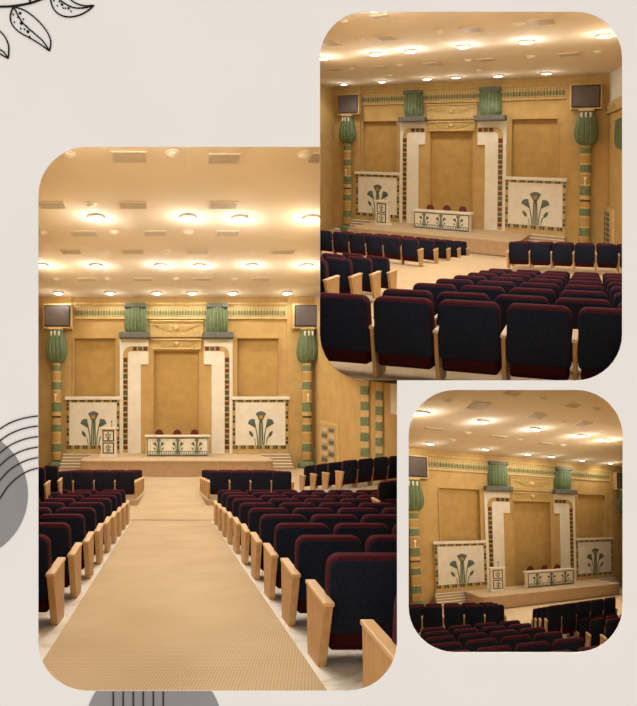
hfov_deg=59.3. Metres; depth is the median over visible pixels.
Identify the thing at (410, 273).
floor
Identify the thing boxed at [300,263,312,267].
ceiling light
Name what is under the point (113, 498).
cushion
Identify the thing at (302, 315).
wall monitor
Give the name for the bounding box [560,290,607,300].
seat
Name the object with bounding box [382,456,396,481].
seat
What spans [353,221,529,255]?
stage platform
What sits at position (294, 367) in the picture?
wall pier
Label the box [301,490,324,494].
seat
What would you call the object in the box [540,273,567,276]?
cushion
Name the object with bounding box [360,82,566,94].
crown molding
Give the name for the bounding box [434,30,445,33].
light
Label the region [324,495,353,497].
cushion
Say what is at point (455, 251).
seat
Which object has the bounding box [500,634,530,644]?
cushion
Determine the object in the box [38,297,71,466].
wall pier
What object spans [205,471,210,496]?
seat
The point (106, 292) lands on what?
ceiling light
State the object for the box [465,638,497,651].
seat
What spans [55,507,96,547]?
cushion
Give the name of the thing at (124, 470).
seat
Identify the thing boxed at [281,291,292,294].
ceiling light
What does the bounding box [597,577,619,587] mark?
steps
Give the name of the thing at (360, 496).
seat
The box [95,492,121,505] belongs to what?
cushion
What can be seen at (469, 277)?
cushion
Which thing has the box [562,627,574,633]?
seat cushion
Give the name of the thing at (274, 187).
ceiling
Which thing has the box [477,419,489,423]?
ceiling light
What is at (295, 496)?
cushion
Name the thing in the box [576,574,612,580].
trim
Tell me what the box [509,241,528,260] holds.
seat back
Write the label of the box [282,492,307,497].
seat
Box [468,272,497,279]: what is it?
seat
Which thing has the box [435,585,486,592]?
trim
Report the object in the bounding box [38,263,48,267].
ceiling light
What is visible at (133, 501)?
floor
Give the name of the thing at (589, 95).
wall monitor
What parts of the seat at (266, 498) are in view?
panel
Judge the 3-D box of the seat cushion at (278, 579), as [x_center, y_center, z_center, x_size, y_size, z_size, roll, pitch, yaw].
[-0.218,2.425,6.028,0.591,0.220,0.339,0,0,0]
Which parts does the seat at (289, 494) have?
panel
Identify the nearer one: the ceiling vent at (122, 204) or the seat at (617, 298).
the seat at (617, 298)
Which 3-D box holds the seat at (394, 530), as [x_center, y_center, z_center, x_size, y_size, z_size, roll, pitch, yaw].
[0.778,2.218,6.008,0.292,0.889,0.444,0,0,0]
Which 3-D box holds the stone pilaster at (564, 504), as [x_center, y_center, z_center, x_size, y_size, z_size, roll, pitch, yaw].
[16.277,12.199,36.955,2.741,6.285,0.279,0,0,-32]
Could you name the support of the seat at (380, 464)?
on the floor at (361, 486)
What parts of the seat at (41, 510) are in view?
panel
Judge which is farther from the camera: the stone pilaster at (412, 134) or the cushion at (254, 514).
the stone pilaster at (412, 134)
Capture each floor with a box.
[38,520,362,690]
[59,467,335,519]
[126,492,144,504]
[199,492,216,504]
[297,482,379,491]
[320,229,621,383]
[418,587,621,646]
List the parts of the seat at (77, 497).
panel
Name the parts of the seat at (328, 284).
panel, arm panel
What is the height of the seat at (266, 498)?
0.889 m
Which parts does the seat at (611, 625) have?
arm panel, panel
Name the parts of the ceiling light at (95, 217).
glass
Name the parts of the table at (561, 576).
panel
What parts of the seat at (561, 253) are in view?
arm panel, panel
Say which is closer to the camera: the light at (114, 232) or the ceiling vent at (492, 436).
the light at (114, 232)
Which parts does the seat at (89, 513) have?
panel, arm panel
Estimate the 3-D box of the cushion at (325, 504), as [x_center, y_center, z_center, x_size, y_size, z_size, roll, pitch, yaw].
[0.280,2.635,8.779,0.597,0.614,0.207,0,0,0]
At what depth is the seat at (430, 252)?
19.12 m
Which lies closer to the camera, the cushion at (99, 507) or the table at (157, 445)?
the cushion at (99, 507)
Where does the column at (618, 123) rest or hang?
attached to the wall at (614, 200)
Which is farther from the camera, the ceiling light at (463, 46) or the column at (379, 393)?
the ceiling light at (463, 46)
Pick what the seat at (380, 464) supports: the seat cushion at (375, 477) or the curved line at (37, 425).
the seat cushion at (375, 477)
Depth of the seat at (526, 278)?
10.69 m
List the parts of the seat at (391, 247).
panel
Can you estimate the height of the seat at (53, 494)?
0.889 m
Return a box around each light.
[38,230,46,234]
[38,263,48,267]
[53,291,63,294]
[62,150,76,158]
[84,201,95,206]
[87,213,104,221]
[89,263,102,268]
[100,249,109,253]
[105,291,114,294]
[109,230,119,234]
[152,291,161,294]
[154,263,166,268]
[162,249,170,253]
[165,149,179,157]
[179,213,195,221]
[183,230,193,234]
[187,291,197,294]
[193,263,205,268]
[227,291,237,294]
[231,214,247,222]
[245,263,257,267]
[248,249,257,253]
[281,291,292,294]
[297,150,311,158]
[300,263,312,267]
[302,214,319,222]
[320,56,329,59]
[339,19,349,22]
[368,52,381,55]
[404,49,417,52]
[416,410,429,414]
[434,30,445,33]
[441,399,451,402]
[456,44,470,48]
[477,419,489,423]
[492,74,503,76]
[512,22,524,26]
[518,39,534,43]
[530,427,540,430]
[538,396,547,400]
[540,72,552,74]
[595,33,613,37]
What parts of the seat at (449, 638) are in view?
panel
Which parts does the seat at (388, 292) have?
panel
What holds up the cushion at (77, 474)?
on the seat at (83, 480)
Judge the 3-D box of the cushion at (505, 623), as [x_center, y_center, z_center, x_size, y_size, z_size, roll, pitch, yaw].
[3.770,5.580,11.062,0.633,0.707,0.173,0,0,-25]
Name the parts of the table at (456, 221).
panel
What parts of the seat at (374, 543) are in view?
panel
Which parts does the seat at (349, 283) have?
panel, arm panel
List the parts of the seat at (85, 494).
panel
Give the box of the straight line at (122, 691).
[122,691,123,705]
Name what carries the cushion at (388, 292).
on the seat at (388, 292)
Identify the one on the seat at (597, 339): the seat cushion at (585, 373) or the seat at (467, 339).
the seat cushion at (585, 373)
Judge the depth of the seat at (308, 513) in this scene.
7.72 m
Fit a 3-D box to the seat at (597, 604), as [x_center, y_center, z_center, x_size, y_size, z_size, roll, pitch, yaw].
[6.795,6.426,13.759,0.863,0.972,0.282,0,0,-36]
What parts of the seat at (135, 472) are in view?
arm panel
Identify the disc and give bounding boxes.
[0,441,27,547]
[89,691,218,705]
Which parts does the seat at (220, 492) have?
arm panel, panel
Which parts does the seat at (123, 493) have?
panel, arm panel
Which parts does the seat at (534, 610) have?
panel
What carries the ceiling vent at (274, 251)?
in the ceiling at (274, 187)
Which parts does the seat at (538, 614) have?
panel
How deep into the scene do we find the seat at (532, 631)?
8.97 m
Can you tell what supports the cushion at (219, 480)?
on the seat at (219, 480)
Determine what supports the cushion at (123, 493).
on the seat at (123, 493)
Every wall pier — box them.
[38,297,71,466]
[287,297,312,466]
[334,86,360,228]
[409,447,429,603]
[565,74,609,250]
[610,466,621,585]
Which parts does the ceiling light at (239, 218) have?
glass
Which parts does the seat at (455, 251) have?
panel, arm panel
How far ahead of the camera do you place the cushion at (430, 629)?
10.18 m
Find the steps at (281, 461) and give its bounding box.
[259,454,293,469]
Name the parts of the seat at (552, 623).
arm panel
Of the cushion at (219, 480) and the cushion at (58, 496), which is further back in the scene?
the cushion at (219, 480)
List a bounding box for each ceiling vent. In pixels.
[38,201,66,208]
[60,249,81,253]
[70,230,97,235]
[77,278,96,280]
[111,151,146,162]
[118,201,146,208]
[121,249,143,253]
[134,278,151,280]
[144,230,165,235]
[187,249,207,253]
[192,278,211,280]
[207,153,240,163]
[208,201,238,208]
[215,230,239,235]
[251,278,270,280]
[271,249,296,253]
[307,152,319,162]
[322,40,342,46]
[328,68,343,70]
[369,13,392,19]
[372,65,389,68]
[373,34,398,40]
[422,62,442,65]
[424,427,443,431]
[458,26,483,33]
[464,401,490,410]
[476,58,495,61]
[489,435,506,438]
[503,390,520,396]
[526,412,548,418]
[528,17,556,25]
[537,442,552,445]
[558,52,579,56]
[564,402,581,408]
[572,420,593,426]
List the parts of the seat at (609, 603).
panel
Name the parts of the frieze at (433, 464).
molding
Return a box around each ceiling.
[38,147,319,298]
[320,12,621,87]
[409,390,621,466]
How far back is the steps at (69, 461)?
27.94 m
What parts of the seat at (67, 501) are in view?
panel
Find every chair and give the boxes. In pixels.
[155,429,162,434]
[173,429,181,434]
[190,429,198,434]
[426,204,433,209]
[443,205,450,210]
[459,206,466,211]
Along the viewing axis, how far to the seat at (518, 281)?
9.56 m
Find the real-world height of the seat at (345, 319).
0.728 m
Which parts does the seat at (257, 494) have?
panel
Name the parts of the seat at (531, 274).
panel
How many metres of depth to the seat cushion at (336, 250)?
18.51 m
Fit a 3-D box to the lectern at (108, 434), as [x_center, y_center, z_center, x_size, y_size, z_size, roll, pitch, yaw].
[-9.911,4.079,26.485,1.028,1.732,0.730,0,0,0]
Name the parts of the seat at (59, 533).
panel, arm panel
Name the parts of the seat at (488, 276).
panel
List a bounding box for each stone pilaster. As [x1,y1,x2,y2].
[120,339,148,453]
[204,339,232,453]
[400,122,425,223]
[477,120,506,230]
[484,491,509,588]
[553,494,575,580]
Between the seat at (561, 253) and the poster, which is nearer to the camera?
the seat at (561, 253)
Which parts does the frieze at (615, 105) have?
molding, frieze panel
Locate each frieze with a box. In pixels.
[73,307,286,318]
[362,86,566,104]
[428,458,610,481]
[605,96,621,114]
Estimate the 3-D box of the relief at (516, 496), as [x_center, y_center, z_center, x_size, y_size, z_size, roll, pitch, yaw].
[13.380,9.018,35.016,3.982,1.199,0.172,0,0,-32]
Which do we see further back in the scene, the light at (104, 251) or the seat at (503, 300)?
the light at (104, 251)
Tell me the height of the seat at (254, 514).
0.889 m
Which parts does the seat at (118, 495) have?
panel, arm panel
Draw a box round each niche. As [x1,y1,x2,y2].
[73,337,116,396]
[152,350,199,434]
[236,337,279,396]
[362,120,397,172]
[429,131,473,228]
[438,487,481,540]
[510,117,558,177]
[512,501,552,585]
[576,493,606,537]
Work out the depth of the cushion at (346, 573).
3.88 m
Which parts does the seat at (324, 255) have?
panel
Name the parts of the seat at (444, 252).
panel, arm panel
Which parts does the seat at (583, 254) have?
panel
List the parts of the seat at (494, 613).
panel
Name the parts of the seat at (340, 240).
panel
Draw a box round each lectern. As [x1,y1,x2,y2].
[99,421,118,456]
[374,195,391,225]
[487,562,505,591]
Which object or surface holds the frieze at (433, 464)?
attached to the wall at (459, 508)
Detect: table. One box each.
[145,435,210,456]
[412,209,473,232]
[523,568,574,587]
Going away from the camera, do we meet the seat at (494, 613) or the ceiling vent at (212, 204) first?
the seat at (494, 613)
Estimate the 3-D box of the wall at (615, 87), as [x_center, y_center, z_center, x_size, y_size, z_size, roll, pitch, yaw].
[14.038,-12.609,26.501,0.126,4.030,5.164,0,0,16]
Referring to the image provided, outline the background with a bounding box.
[0,0,636,705]
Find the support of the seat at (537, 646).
on the floor at (524, 614)
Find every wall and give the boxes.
[72,297,286,452]
[313,298,396,489]
[320,85,334,230]
[361,76,566,228]
[424,449,610,602]
[607,109,621,244]
[609,66,621,101]
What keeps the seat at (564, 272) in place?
on the floor at (410, 273)
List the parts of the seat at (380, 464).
arm panel, panel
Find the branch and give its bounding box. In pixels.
[0,0,93,58]
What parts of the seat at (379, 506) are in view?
panel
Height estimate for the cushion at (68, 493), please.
0.614 m
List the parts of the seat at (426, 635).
panel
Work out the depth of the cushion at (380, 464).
16.83 m
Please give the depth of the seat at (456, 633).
9.42 m
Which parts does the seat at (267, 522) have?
arm panel, panel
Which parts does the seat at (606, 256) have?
arm panel, panel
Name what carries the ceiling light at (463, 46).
attached to the ceiling at (573, 31)
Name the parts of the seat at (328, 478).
arm panel, panel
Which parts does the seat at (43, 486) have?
panel, arm panel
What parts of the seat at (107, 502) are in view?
panel, arm panel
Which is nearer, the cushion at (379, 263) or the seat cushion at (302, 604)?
the seat cushion at (302, 604)
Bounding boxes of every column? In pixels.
[46,328,66,468]
[296,328,316,468]
[339,114,355,230]
[360,381,369,458]
[375,382,383,481]
[409,478,425,606]
[574,109,597,242]
[614,117,621,149]
[618,490,621,586]
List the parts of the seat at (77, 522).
panel, arm panel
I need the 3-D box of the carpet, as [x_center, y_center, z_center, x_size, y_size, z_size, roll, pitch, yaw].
[-2.179,3.112,8.350,1.866,2.240,12.082,0,0,-15]
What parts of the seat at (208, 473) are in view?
arm panel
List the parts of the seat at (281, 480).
panel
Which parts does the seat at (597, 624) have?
arm panel, panel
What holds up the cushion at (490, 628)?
on the seat at (489, 629)
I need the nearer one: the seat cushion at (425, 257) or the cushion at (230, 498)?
the cushion at (230, 498)
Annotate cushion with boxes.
[38,502,64,506]
[38,507,51,513]
[38,522,71,550]
[38,534,51,598]
[38,599,48,611]
[39,514,85,559]
[44,465,58,479]
[44,498,75,501]
[55,495,84,497]
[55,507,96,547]
[64,576,69,587]
[65,492,91,494]
[69,502,104,520]
[74,471,92,478]
[74,490,97,491]
[79,498,111,514]
[88,495,116,510]
[95,471,113,483]
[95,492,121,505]
[101,490,125,502]
[116,471,134,480]
[124,490,134,494]
[210,471,228,489]
[210,490,218,494]
[217,490,241,502]
[221,492,248,505]
[226,495,255,509]
[232,498,264,515]
[239,502,275,538]
[246,490,269,492]
[248,508,288,548]
[252,492,277,494]
[259,495,287,497]
[259,514,306,560]
[268,498,300,501]
[272,471,290,489]
[273,490,296,491]
[274,523,328,576]
[276,577,281,588]
[279,502,315,507]
[282,492,307,494]
[292,495,320,497]
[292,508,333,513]
[294,535,360,599]
[297,600,306,612]
[301,490,324,491]
[304,498,336,501]
[310,514,356,522]
[311,492,337,494]
[318,502,354,507]
[320,247,332,251]
[320,259,328,277]
[323,349,371,363]
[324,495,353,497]
[325,257,352,274]
[325,552,396,595]
[327,462,341,472]
[328,481,335,485]
[328,490,352,491]
[329,633,391,649]
[333,523,388,534]
[334,248,348,252]
[337,508,377,513]
[339,288,350,293]
[339,498,372,501]
[341,459,356,470]
[341,492,367,494]
[342,253,363,256]
[342,479,355,484]
[348,256,372,272]
[349,233,365,244]
[351,250,365,255]
[356,490,377,491]
[357,458,371,478]
[357,477,371,482]
[358,502,394,507]
[360,514,396,522]
[362,285,371,291]
[366,255,389,270]
[367,252,382,256]
[373,457,387,476]
[373,475,386,480]
[377,480,396,499]
[378,353,434,368]
[381,282,388,288]
[382,498,396,500]
[383,288,433,303]
[385,254,400,259]
[388,474,396,478]
[392,595,396,645]
[403,238,418,248]
[403,256,418,261]
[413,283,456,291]
[421,626,444,631]
[423,256,433,259]
[430,641,461,646]
[436,278,473,284]
[437,291,489,300]
[438,255,446,258]
[442,358,501,374]
[452,628,478,635]
[453,275,486,279]
[458,632,486,641]
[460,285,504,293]
[468,272,497,276]
[474,622,496,627]
[477,280,515,286]
[479,270,505,273]
[481,625,505,631]
[489,268,511,271]
[489,629,516,637]
[490,277,524,281]
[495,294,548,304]
[498,620,519,625]
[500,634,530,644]
[501,274,530,278]
[508,623,530,629]
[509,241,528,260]
[509,271,536,275]
[510,260,528,264]
[510,364,569,379]
[519,627,544,634]
[530,242,549,261]
[531,261,549,265]
[533,631,562,641]
[535,275,565,280]
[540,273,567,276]
[544,271,569,274]
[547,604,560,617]
[553,262,571,265]
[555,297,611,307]
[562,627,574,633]
[574,243,594,261]
[575,262,593,266]
[578,617,590,631]
[581,369,602,379]
[589,617,603,633]
[597,244,617,263]
[598,263,616,267]
[604,275,621,278]
[605,617,620,636]
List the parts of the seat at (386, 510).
panel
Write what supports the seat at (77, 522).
on the floor at (343, 671)
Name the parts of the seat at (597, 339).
arm panel, panel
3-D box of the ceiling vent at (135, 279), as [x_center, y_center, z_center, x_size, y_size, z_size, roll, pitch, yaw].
[-7.899,-3.313,25.204,0.943,0.095,0.500,0,0,0]
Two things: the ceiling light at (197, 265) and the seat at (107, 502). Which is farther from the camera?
the ceiling light at (197, 265)
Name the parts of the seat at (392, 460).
panel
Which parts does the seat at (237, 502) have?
arm panel, panel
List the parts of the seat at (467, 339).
arm panel, panel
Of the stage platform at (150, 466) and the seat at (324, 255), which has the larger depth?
the stage platform at (150, 466)
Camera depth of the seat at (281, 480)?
16.57 m
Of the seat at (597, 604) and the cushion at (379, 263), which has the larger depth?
the seat at (597, 604)
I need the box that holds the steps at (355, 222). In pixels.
[347,219,374,232]
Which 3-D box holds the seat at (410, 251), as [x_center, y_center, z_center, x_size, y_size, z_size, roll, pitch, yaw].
[2.887,-3.112,17.403,0.729,0.922,0.558,0,0,30]
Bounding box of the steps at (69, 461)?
[60,454,91,469]
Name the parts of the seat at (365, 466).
arm panel, panel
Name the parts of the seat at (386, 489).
panel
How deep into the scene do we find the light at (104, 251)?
20.90 m
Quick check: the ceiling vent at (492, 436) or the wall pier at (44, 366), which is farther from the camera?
the wall pier at (44, 366)
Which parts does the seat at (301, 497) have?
panel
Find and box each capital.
[119,303,149,338]
[202,303,233,338]
[397,90,426,121]
[474,86,506,120]
[484,460,512,491]
[552,466,577,494]
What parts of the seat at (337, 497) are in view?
panel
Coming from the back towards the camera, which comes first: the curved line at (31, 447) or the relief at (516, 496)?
the relief at (516, 496)
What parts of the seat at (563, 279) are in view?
panel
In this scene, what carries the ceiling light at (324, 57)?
attached to the ceiling at (573, 31)
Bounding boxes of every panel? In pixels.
[65,397,120,448]
[231,397,289,448]
[355,171,400,218]
[432,540,486,588]
[504,176,566,231]
[575,537,613,576]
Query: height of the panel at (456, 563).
3.434 m
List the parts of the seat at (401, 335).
arm panel, panel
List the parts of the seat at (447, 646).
panel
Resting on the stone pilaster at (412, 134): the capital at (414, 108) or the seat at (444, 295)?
the capital at (414, 108)
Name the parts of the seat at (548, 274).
panel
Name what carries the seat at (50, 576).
on the floor at (343, 671)
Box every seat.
[38,467,50,501]
[38,502,64,513]
[38,507,51,521]
[38,522,81,598]
[38,534,65,625]
[39,514,94,578]
[44,465,62,492]
[44,498,75,506]
[50,492,61,497]
[55,495,84,501]
[55,507,103,564]
[59,471,71,491]
[65,492,91,497]
[69,502,110,552]
[72,471,92,491]
[74,490,97,494]
[79,498,116,543]
[88,495,121,535]
[93,471,113,491]
[95,492,125,529]
[101,490,129,524]
[114,471,137,498]
[124,470,140,494]
[133,471,139,496]
[137,470,142,492]
[201,470,206,492]
[203,470,219,494]
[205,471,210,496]
[207,471,228,498]
[213,490,241,524]
[217,492,248,530]
[221,495,255,536]
[226,498,264,544]
[229,471,249,491]
[233,502,275,553]
[240,508,288,564]
[246,490,269,494]
[249,471,270,490]
[250,514,306,579]
[252,492,277,497]
[259,495,287,501]
[263,523,329,599]
[268,498,300,507]
[270,471,294,491]
[273,490,296,494]
[279,502,315,513]
[280,535,361,626]
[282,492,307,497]
[292,495,320,501]
[292,508,333,522]
[299,465,315,490]
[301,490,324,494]
[304,498,336,507]
[305,552,396,666]
[310,463,327,489]
[310,514,357,534]
[311,492,337,497]
[318,502,355,513]
[320,230,332,253]
[320,259,339,292]
[320,292,371,363]
[322,253,345,259]
[322,462,341,489]
[324,495,353,501]
[325,257,362,293]
[328,490,352,494]
[332,231,348,253]
[333,523,389,551]
[335,459,357,489]
[337,508,378,522]
[339,498,372,507]
[341,492,367,497]
[342,253,363,258]
[347,256,381,298]
[348,233,365,255]
[352,458,372,487]
[356,490,377,494]
[357,495,376,498]
[358,502,395,513]
[360,514,396,534]
[360,595,396,687]
[365,235,382,256]
[365,535,396,552]
[366,255,396,288]
[367,457,387,485]
[369,296,434,376]
[371,480,396,501]
[373,288,433,318]
[381,508,396,513]
[382,236,400,259]
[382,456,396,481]
[382,498,396,507]
[392,524,396,534]
[400,238,423,265]
[409,605,422,615]
[409,606,420,632]
[413,283,456,315]
[419,239,438,263]
[421,606,441,629]
[421,626,444,637]
[422,630,449,640]
[425,635,454,643]
[430,641,461,650]
[432,299,501,379]
[433,240,450,260]
[434,291,489,327]
[436,278,473,291]
[442,604,459,625]
[442,605,462,630]
[445,240,460,257]
[448,624,471,634]
[448,649,468,651]
[452,628,478,640]
[453,275,486,284]
[457,241,468,255]
[458,632,486,649]
[460,285,504,301]
[463,604,478,613]
[463,605,483,627]
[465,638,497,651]
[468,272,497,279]
[474,622,496,631]
[475,645,511,651]
[477,280,515,293]
[479,270,505,276]
[481,625,505,637]
[482,603,497,614]
[484,604,506,625]
[489,268,511,273]
[489,629,516,645]
[490,277,524,286]
[495,294,548,332]
[498,620,519,629]
[500,303,571,379]
[500,634,531,651]
[501,274,530,281]
[506,241,528,267]
[508,623,531,634]
[509,271,536,278]
[509,287,555,304]
[511,241,530,265]
[514,641,549,651]
[516,269,540,274]
[519,627,545,641]
[520,282,559,300]
[528,242,549,268]
[528,278,563,293]
[531,608,536,626]
[533,631,562,650]
[534,607,541,626]
[535,275,565,287]
[539,606,547,626]
[540,273,567,284]
[544,271,569,281]
[544,604,560,631]
[547,649,571,651]
[550,243,571,269]
[551,637,584,651]
[553,242,572,267]
[555,297,611,361]
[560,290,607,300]
[560,602,575,633]
[564,284,605,292]
[566,632,573,637]
[567,280,603,286]
[570,277,601,281]
[572,243,594,270]
[572,274,600,278]
[572,307,621,379]
[573,272,599,275]
[574,600,589,636]
[575,617,590,642]
[577,645,599,651]
[585,617,603,646]
[590,599,602,618]
[595,244,617,271]
[600,617,620,644]
[602,273,621,285]
[603,597,617,625]
[604,275,621,287]
[604,613,616,630]
[604,615,618,635]
[605,278,621,293]
[607,282,621,301]
[610,286,621,307]
[613,292,621,307]
[618,245,621,272]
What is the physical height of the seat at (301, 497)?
0.889 m
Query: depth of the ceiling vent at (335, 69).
27.49 m
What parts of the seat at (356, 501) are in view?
panel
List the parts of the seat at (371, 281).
panel, arm panel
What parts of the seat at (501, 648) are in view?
panel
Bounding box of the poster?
[390,384,396,419]
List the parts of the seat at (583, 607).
arm panel, panel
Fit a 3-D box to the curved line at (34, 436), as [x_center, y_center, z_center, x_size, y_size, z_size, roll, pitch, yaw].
[-1.422,0.449,2.593,0.244,0.129,0.003,0,0,0]
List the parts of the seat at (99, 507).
panel, arm panel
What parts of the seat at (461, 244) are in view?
panel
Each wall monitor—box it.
[43,304,72,329]
[291,304,316,329]
[337,94,361,114]
[409,455,428,479]
[570,83,602,109]
[613,472,621,489]
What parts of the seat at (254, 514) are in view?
arm panel, panel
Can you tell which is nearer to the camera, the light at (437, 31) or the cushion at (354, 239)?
the cushion at (354, 239)
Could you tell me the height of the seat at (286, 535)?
0.889 m
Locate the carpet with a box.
[43,520,326,690]
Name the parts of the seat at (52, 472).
panel, arm panel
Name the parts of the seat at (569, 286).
panel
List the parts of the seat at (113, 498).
panel, arm panel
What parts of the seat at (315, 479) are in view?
arm panel, panel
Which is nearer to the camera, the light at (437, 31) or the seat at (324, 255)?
the seat at (324, 255)
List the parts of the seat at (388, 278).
panel, arm panel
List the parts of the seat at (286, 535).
arm panel, panel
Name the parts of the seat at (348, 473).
arm panel, panel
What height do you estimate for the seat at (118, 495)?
0.889 m
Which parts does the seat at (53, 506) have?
panel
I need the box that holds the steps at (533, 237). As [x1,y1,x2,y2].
[528,234,564,242]
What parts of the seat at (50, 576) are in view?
panel, arm panel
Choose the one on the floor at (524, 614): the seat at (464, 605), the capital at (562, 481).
the seat at (464, 605)
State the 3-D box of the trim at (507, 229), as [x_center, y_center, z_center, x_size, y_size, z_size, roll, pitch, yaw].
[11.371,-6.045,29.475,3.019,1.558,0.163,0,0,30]
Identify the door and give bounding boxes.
[320,420,338,462]
[604,206,613,243]
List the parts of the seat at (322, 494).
panel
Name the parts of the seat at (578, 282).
panel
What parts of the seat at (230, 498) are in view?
arm panel, panel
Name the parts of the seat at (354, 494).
panel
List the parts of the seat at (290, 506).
panel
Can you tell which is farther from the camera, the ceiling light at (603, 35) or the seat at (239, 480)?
the ceiling light at (603, 35)
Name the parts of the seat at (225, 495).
arm panel, panel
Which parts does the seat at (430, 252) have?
panel, arm panel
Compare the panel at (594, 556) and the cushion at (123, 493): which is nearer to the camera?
the cushion at (123, 493)
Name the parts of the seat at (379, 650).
arm panel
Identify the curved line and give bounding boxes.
[0,415,37,428]
[0,425,37,440]
[0,436,37,452]
[0,447,37,465]
[0,457,37,480]
[0,468,37,498]
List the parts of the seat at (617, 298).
panel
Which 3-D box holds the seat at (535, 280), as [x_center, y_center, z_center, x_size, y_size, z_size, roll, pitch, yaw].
[3.877,-0.876,9.633,0.641,0.805,0.485,0,0,18]
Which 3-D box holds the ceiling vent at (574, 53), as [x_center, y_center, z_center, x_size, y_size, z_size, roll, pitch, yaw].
[10.059,-11.991,22.514,0.749,0.390,0.705,0,0,30]
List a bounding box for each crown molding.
[71,302,286,306]
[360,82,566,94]
[424,454,610,472]
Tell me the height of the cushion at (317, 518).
0.614 m
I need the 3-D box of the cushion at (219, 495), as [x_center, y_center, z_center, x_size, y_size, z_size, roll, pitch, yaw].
[-1.996,3.376,12.619,0.597,0.614,0.207,0,0,0]
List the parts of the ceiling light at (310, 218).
glass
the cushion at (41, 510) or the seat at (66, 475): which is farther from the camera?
the seat at (66, 475)
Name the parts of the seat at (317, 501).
panel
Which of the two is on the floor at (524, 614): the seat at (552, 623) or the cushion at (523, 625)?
the seat at (552, 623)
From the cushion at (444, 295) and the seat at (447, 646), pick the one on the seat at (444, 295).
the cushion at (444, 295)
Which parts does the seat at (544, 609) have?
panel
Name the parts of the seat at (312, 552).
arm panel, panel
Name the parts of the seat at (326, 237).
panel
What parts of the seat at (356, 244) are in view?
panel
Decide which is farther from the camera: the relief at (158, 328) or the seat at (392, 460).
the relief at (158, 328)
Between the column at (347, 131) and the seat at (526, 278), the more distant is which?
the column at (347, 131)
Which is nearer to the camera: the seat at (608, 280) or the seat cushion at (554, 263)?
the seat at (608, 280)
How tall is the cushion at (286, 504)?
0.614 m
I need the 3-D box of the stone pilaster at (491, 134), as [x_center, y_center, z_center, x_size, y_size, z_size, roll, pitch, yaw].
[9.466,-9.687,30.494,1.576,6.250,0.292,0,0,30]
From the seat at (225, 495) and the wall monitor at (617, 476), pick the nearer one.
the seat at (225, 495)
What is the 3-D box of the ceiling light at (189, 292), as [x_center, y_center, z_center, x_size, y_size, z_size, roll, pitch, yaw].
[-6.256,-2.971,27.806,0.558,0.161,0.540,0,0,0]
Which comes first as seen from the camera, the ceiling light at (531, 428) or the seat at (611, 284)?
the seat at (611, 284)
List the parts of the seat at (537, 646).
panel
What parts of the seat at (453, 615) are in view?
panel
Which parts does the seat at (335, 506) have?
panel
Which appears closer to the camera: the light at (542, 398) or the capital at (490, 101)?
the light at (542, 398)
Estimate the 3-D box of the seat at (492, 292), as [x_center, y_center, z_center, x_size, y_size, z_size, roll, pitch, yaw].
[2.190,-0.507,7.533,0.641,0.805,0.485,0,0,18]
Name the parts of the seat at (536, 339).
arm panel, panel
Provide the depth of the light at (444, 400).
19.50 m
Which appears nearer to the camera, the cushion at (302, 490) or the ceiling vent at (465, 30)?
the cushion at (302, 490)
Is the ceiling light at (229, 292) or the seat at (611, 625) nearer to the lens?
the seat at (611, 625)
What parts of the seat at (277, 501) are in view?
panel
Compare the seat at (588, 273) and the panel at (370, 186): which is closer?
the seat at (588, 273)
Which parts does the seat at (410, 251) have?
arm panel, panel, arm panel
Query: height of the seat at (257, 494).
0.889 m
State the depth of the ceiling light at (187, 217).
17.33 m
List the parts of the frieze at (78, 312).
molding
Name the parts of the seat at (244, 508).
arm panel, panel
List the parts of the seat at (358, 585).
arm panel, panel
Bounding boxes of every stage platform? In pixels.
[80,453,273,476]
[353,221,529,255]
[465,579,619,607]
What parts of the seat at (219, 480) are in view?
arm panel, panel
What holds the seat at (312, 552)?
on the floor at (343, 671)
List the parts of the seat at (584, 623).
panel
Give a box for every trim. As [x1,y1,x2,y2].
[67,449,119,453]
[232,449,287,453]
[356,215,399,222]
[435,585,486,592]
[505,227,565,236]
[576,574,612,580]
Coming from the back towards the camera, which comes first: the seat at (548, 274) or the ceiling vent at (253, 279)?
the ceiling vent at (253, 279)
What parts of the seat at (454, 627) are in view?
panel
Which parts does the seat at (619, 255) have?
arm panel, panel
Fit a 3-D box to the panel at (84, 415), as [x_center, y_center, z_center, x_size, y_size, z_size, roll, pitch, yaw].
[-11.608,3.599,28.830,2.932,2.741,0.340,0,0,0]
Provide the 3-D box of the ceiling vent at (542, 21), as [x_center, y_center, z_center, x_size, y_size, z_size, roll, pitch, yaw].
[6.881,-10.149,17.165,0.728,0.416,0.809,0,0,30]
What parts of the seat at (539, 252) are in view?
panel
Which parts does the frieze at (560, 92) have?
molding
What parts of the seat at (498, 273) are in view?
panel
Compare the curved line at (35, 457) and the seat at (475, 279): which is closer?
the curved line at (35, 457)
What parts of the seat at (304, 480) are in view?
arm panel, panel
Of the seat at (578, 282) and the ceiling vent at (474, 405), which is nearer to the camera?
the seat at (578, 282)
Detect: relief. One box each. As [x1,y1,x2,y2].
[150,320,202,336]
[152,339,200,349]
[426,103,476,119]
[428,121,474,130]
[510,476,552,491]
[512,492,551,501]
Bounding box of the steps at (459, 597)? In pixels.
[434,591,468,607]
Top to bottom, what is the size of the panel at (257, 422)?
2.741 m
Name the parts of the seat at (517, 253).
arm panel, panel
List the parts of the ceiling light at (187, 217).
glass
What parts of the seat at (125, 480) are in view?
panel, arm panel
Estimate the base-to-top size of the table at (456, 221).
1.801 m
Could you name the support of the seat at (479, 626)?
on the floor at (524, 614)
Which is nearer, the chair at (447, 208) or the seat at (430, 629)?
the seat at (430, 629)
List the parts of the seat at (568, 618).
panel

